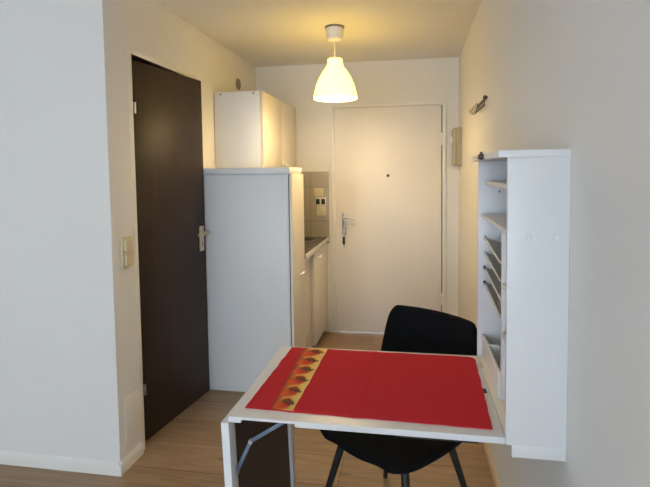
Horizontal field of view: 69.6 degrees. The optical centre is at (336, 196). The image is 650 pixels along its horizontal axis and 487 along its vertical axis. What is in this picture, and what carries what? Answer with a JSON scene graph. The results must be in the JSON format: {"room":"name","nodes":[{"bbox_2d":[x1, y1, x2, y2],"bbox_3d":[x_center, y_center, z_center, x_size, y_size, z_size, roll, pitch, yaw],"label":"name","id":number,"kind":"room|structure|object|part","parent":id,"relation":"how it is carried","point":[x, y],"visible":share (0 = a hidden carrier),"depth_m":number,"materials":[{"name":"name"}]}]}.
{"room":"studio apartment","nodes":[
{"label":"studio apartment","id":0,"kind":"room"},
{"bbox_2d":[0,0,140,461],"bbox_3d":[-1.887,0.142,2.413,1.730,2.373,0.205,0,3,9],"label":"wall","id":1,"kind":"structure","parent":0,"point":[69,344],"depth_m":2.22,"materials":[{"name":"white paint"}]},
{"bbox_2d":[0,450,122,476],"bbox_3d":[-1.825,1.302,2.359,1.623,0.062,0.014,0,3,9],"label":"baseboard","id":2,"kind":"structure","parent":1,"relation":"attached to","point":[72,464],"depth_m":2.27,"materials":[{"name":"white wood"}]},
{"bbox_2d":[120,236,132,268],"bbox_3d":[-1.021,0.270,2.276,0.022,0.152,0.082,0,3,9],"label":"light switch","id":3,"kind":"object","parent":1,"relation":"attached to","point":[126,251],"visible":1,"depth_m":2.26,"materials":[{"name":"beige plastic"}]},
{"bbox_2d":[119,442,143,475],"bbox_3d":[-1.016,1.294,2.313,0.014,0.062,0.185,0,3,9],"label":"baseboard","id":4,"kind":"structure","parent":1,"relation":"attached to","point":[137,452],"depth_m":2.31,"materials":[{"name":"white wood"}]},
{"bbox_2d":[129,0,255,167],"bbox_3d":[-0.908,0.077,3.370,0.110,2.373,2.005,0,3,9],"label":"wall","id":5,"kind":"structure","parent":0,"point":[156,32],"depth_m":3.02,"materials":[{"name":"white paint"}]},
{"bbox_2d":[124,388,140,449],"bbox_3d":[-1.020,1.106,2.344,0.006,0.255,0.140,0,3,9],"label":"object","id":6,"kind":"structure","parent":5,"relation":"attached to","point":[132,402],"depth_m":2.33,"materials":[{"name":"white paint"}]},
{"bbox_2d":[127,46,197,449],"bbox_3d":[-1.011,0.268,2.733,0.113,2.065,0.759,0,3,9],"label":"trim","id":7,"kind":"structure","parent":5,"relation":"attached to","point":[151,60],"depth_m":2.37,"materials":[{"name":"white wood"}]},
{"bbox_2d":[131,59,209,440],"bbox_3d":[-0.935,0.286,2.719,0.104,2.016,0.639,0,3,17],"label":"door","id":8,"kind":"structure","parent":5,"relation":"in","point":[167,105],"depth_m":2.69,"materials":[{"name":"wood"}]},
{"bbox_3d":[-0.863,0.265,2.979,0.011,0.160,0.038,0,3,17],"label":"handle","id":9,"kind":"part","parent":8,"relation":"part of","materials":[{"name":"silver metal"}]},
{"bbox_3d":[-0.842,0.231,2.920,0.056,0.020,0.122,0,3,9],"label":"lever","id":10,"kind":"part","parent":8,"relation":"part of","materials":[{"name":"silver metal"}]},
{"bbox_2d":[236,78,240,89],"bbox_3d":[-0.788,-0.902,3.737,0.010,0.090,0.090,0,3,9],"label":"air vent","id":11,"kind":"object","parent":5,"relation":"in","point":[238,83],"visible":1,"depth_m":3.73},
{"bbox_2d":[214,91,295,167],"bbox_3d":[-0.602,-0.494,3.712,0.382,0.532,0.918,0,3,9],"label":"upper cabinet","id":12,"kind":"object","parent":5,"relation":"attached to","point":[254,129],"visible":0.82,"depth_m":3.28,"materials":[{"name":"beige laminate"}]},
{"bbox_3d":[-0.697,-0.469,3.268,0.336,0.532,0.005,0,3,9],"label":"panel","id":13,"kind":"part","parent":12,"relation":"part of","materials":[{"name":"white laminate"}]},
{"bbox_3d":[-0.482,-0.482,3.470,0.018,0.528,0.461,0,3,9],"label":"door","id":14,"kind":"part","parent":12,"relation":"part of","materials":[{"name":"beige laminate"}]},
{"bbox_3d":[-0.408,-0.508,3.919,0.018,0.528,0.442,0,3,9],"label":"door","id":15,"kind":"part","parent":12,"relation":"part of","materials":[{"name":"beige laminate"}]},
{"bbox_2d":[0,331,493,486],"bbox_3d":[-1.177,1.456,0.913,3.572,0.100,7.050,0,3,9],"label":"floor","id":16,"kind":"structure","parent":0,"point":[187,451],"depth_m":2.30,"materials":[{"name":"brown wood"}]},
{"bbox_2d":[203,167,305,391],"bbox_3d":[-0.548,0.538,3.162,0.660,1.466,0.326,0,3,9],"label":"refrigerator","id":17,"kind":"object","parent":16,"relation":"on","point":[254,217],"visible":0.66,"depth_m":3.01,"materials":[{"name":"white metal"}]},
{"bbox_3d":[-0.259,0.532,3.118,0.018,1.367,0.318,0,3,9],"label":"door","id":18,"kind":"part","parent":17,"relation":"part of","materials":[{"name":"beige laminate"}]},
{"bbox_2d":[305,257,310,346],"bbox_3d":[-0.521,0.842,3.495,0.604,0.821,0.290,0,3,9],"label":"base cabinet","id":19,"kind":"object","parent":16,"relation":"on","point":[307,262],"visible":0.15,"depth_m":3.50,"materials":[{"name":"beige laminate"}]},
{"bbox_2d":[310,243,327,347],"bbox_3d":[-0.421,0.817,3.926,0.660,0.821,0.555,0,3,9],"label":"base cabinet","id":20,"kind":"object","parent":16,"relation":"on","point":[318,260],"visible":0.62,"depth_m":3.74,"materials":[{"name":"beige laminate"}]},
{"bbox_2d":[304,237,328,259],"bbox_3d":[-0.459,0.396,3.755,0.646,0.037,0.880,0,3,9],"label":"countertop","id":21,"kind":"structure","parent":20,"relation":"on","point":[312,247],"depth_m":3.73,"materials":[{"name":"laminate"}]},
{"bbox_2d":[304,238,314,241],"bbox_3d":[-0.280,0.362,3.945,0.192,0.012,0.192,0,3,9],"label":"hotplate","id":22,"kind":"object","parent":21,"relation":"on","point":[305,239],"visible":0.46,"depth_m":3.92,"materials":[{"name":"metal"}]},
{"bbox_2d":[221,149,570,486],"bbox_3d":[0.167,0.606,1.506,0.908,1.485,0.556,0,3,9],"label":"desk","id":23,"kind":"object","parent":16,"relation":"on","point":[521,359],"visible":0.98,"depth_m":1.18,"materials":[{"name":"white wood"}]},
{"bbox_3d":[-0.239,0.982,1.579,0.064,0.735,0.525,0,3,11],"label":"leg panel","id":24,"kind":"part","parent":23,"relation":"part of","materials":[{"name":"white wood"}]},
{"bbox_2d":[245,347,492,429],"bbox_3d":[0.120,0.592,1.512,0.705,0.005,0.492,0,3,9],"label":"mat","id":25,"kind":"object","parent":23,"relation":"on","point":[446,390],"visible":1,"depth_m":1.45,"materials":[{"name":"red fabric"}]},
{"bbox_3d":[0.582,0.234,1.685,0.144,0.726,0.015,0,3,9],"label":"panel","id":26,"kind":"part","parent":23,"relation":"part of","materials":[{"name":"white wood"}]},
{"bbox_2d":[483,280,500,318],"bbox_3d":[0.560,0.345,1.522,0.119,0.070,0.325,0,3,9],"label":"tray","id":27,"kind":"object","parent":23,"relation":"on","point":[490,296],"depth_m":1.61,"materials":[{"name":"wood"}]},
{"bbox_2d":[483,266,500,299],"bbox_3d":[0.559,0.291,1.518,0.119,0.070,0.325,0,3,9],"label":"tray","id":28,"kind":"object","parent":23,"relation":"on","point":[491,282],"depth_m":1.59,"materials":[{"name":"wood"}]},
{"bbox_2d":[483,251,500,281],"bbox_3d":[0.558,0.237,1.516,0.119,0.070,0.325,0,3,9],"label":"tray","id":29,"kind":"object","parent":23,"relation":"on","point":[491,266],"depth_m":1.60,"materials":[{"name":"wood"}]},
{"bbox_2d":[483,236,500,263],"bbox_3d":[0.558,0.184,1.512,0.119,0.070,0.325,0,3,9],"label":"tray","id":30,"kind":"object","parent":23,"relation":"on","point":[491,244],"depth_m":1.63,"materials":[{"name":"wood"}]},
{"bbox_2d":[481,214,505,233],"bbox_3d":[0.538,0.081,1.412,0.126,0.013,0.517,0,3,9],"label":"shelf","id":31,"kind":"object","parent":23,"relation":"attached to","point":[497,220],"depth_m":1.48,"materials":[{"name":"white wood"}]},
{"bbox_2d":[485,181,506,188],"bbox_3d":[0.543,-0.036,1.405,0.114,0.013,0.517,0,3,9],"label":"shelf","id":32,"kind":"object","parent":23,"relation":"attached to","point":[488,184],"depth_m":1.55,"materials":[{"name":"white wood"}]},
{"bbox_3d":[0.524,-0.122,1.405,0.166,0.018,0.555,0,3,9],"label":"panel","id":33,"kind":"part","parent":23,"relation":"part of","materials":[{"name":"white wood"}]},
{"bbox_3d":[0.551,0.629,1.442,0.128,0.034,0.540,0,3,9],"label":"panel","id":34,"kind":"part","parent":23,"relation":"part of","materials":[{"name":"white metal"}]},
{"bbox_3d":[0.495,0.265,1.159,0.144,0.726,0.015,0,3,9],"label":"panel","id":35,"kind":"part","parent":23,"relation":"part of","materials":[{"name":"white wood"}]},
{"bbox_2d":[320,305,476,486],"bbox_3d":[0.254,0.922,1.861,0.509,0.829,0.568,2,4,43],"label":"chair","id":36,"kind":"object","parent":16,"relation":"on","point":[411,329],"visible":0.44,"depth_m":1.85,"materials":[{"name":"black plastic"}]},
{"bbox_3d":[-0.024,1.125,1.850,0.159,0.432,0.031,-1,3,-1],"label":"leg","id":37,"kind":"part","parent":36,"relation":"part of","materials":[{"name":"black metal"}]},
{"bbox_3d":[0.226,1.107,2.114,0.031,0.432,0.159,-1,3,-2],"label":"leg","id":38,"kind":"part","parent":36,"relation":"part of","materials":[{"name":"black metal"}]},
{"bbox_3d":[0.243,1.136,1.599,0.031,0.432,0.159,-1,3,-2],"label":"leg","id":39,"kind":"part","parent":36,"relation":"part of","materials":[{"name":"black metal"}]},
{"bbox_3d":[0.493,1.118,1.863,0.159,0.432,0.031,-1,3,-1],"label":"leg","id":40,"kind":"part","parent":36,"relation":"part of","materials":[{"name":"black metal"}]},
{"bbox_2d":[153,0,481,66],"bbox_3d":[-1.207,-1.013,0.775,3.572,0.100,7.050,0,3,9],"label":"ceiling","id":41,"kind":"structure","parent":0,"point":[264,33],"depth_m":3.02,"materials":[{"name":"white paint"}]},
{"bbox_2d":[314,24,356,101],"bbox_3d":[-0.013,-0.873,3.044,0.284,0.462,0.284,0,3,9],"label":"pendant lamp","id":42,"kind":"object","parent":41,"relation":"hanging from","point":[335,84],"visible":1,"depth_m":2.98,"materials":[{"name":"white plastic"}]},
{"bbox_3d":[-0.012,-0.770,3.050,0.284,0.256,0.284,0,3,9],"label":"lamp shade","id":43,"kind":"part","parent":42,"relation":"part of","materials":[{"name":"beige plastic"}]},
{"bbox_2d":[256,57,458,331],"bbox_3d":[0.168,0.020,4.146,2.002,2.373,0.120,0,3,9],"label":"wall","id":44,"kind":"structure","parent":0,"point":[429,79],"depth_m":4.00,"materials":[{"name":"white paint"}]},
{"bbox_2d":[301,171,328,242],"bbox_3d":[-0.389,0.093,4.177,0.644,0.637,0.008,0,3,9],"label":"tiles","id":45,"kind":"structure","parent":44,"relation":"attached to","point":[314,225],"depth_m":4.14,"materials":[{"name":"beige tile"}]},
{"bbox_2d":[314,188,322,196],"bbox_3d":[-0.161,-0.041,4.122,0.084,0.077,0.010,0,3,9],"label":"socket","id":46,"kind":"object","parent":45,"relation":"attached to","point":[318,192],"visible":1,"depth_m":4.12,"materials":[{"name":"beige plastic"}]},
{"bbox_2d":[315,197,325,205],"bbox_3d":[-0.145,0.041,4.121,0.096,0.073,0.016,0,3,9],"label":"double socket","id":47,"kind":"object","parent":45,"relation":"attached to","point":[319,201],"visible":1,"depth_m":4.12,"materials":[{"name":"white plastic"}]},
{"bbox_2d":[317,206,325,215],"bbox_3d":[-0.140,0.123,4.125,0.084,0.082,0.016,0,3,9],"label":"rocker switch","id":48,"kind":"object","parent":45,"relation":"attached to","point":[321,210],"visible":1,"depth_m":4.12,"materials":[{"name":"beige plastic"}]},
{"bbox_2d":[334,105,442,332],"bbox_3d":[0.441,0.213,4.038,0.930,1.977,0.116,0,3,9],"label":"door","id":49,"kind":"structure","parent":44,"relation":"in","point":[388,160],"depth_m":4.05,"materials":[{"name":"white paint"}]},
{"bbox_2d":[343,227,344,247],"bbox_3d":[0.060,0.357,4.089,0.022,0.180,0.016,0,3,9],"label":"key","id":50,"kind":"object","parent":49,"relation":"hanging from","point":[343,227],"visible":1,"depth_m":4.09,"materials":[{"name":"metal"}]},
{"bbox_3d":[0.065,0.234,4.112,0.037,0.183,0.015,0,3,9],"label":"lock plate","id":51,"kind":"part","parent":49,"relation":"part of","materials":[{"name":"metal"}]},
{"bbox_2d":[331,101,445,331],"bbox_3d":[0.450,0.201,4.092,0.982,2.012,0.114,0,3,9],"label":"trim","id":52,"kind":"structure","parent":44,"relation":"attached to","point":[443,103],"depth_m":4.00,"materials":[{"name":"white wood"}]},
{"bbox_2d":[458,0,649,486],"bbox_3d":[0.540,0.213,0.619,0.120,2.373,6.970,0,3,9],"label":"wall","id":53,"kind":"structure","parent":0,"point":[574,75],"depth_m":1.02,"materials":[{"name":"white paint"}]},
{"bbox_2d":[450,127,461,165],"bbox_3d":[0.955,-0.405,3.786,0.089,0.300,0.225,0,3,9],"label":"wall box","id":54,"kind":"object","parent":53,"relation":"attached to","point":[456,138],"visible":1,"depth_m":3.68,"materials":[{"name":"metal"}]},
{"bbox_2d":[469,95,487,114],"bbox_3d":[0.771,-0.500,2.557,0.054,0.059,0.356,0,3,9],"label":"coat rack","id":55,"kind":"object","parent":53,"relation":"attached to","point":[485,97],"visible":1,"depth_m":2.49,"materials":[{"name":"silver metal"}]},
{"bbox_2d":[483,442,500,486],"bbox_3d":[0.477,1.376,0.635,0.017,0.050,6.850,0,3,9],"label":"baseboard","id":56,"kind":"structure","parent":53,"relation":"attached to","point":[496,482],"depth_m":2.22,"materials":[{"name":"beige wood"}]}
]}

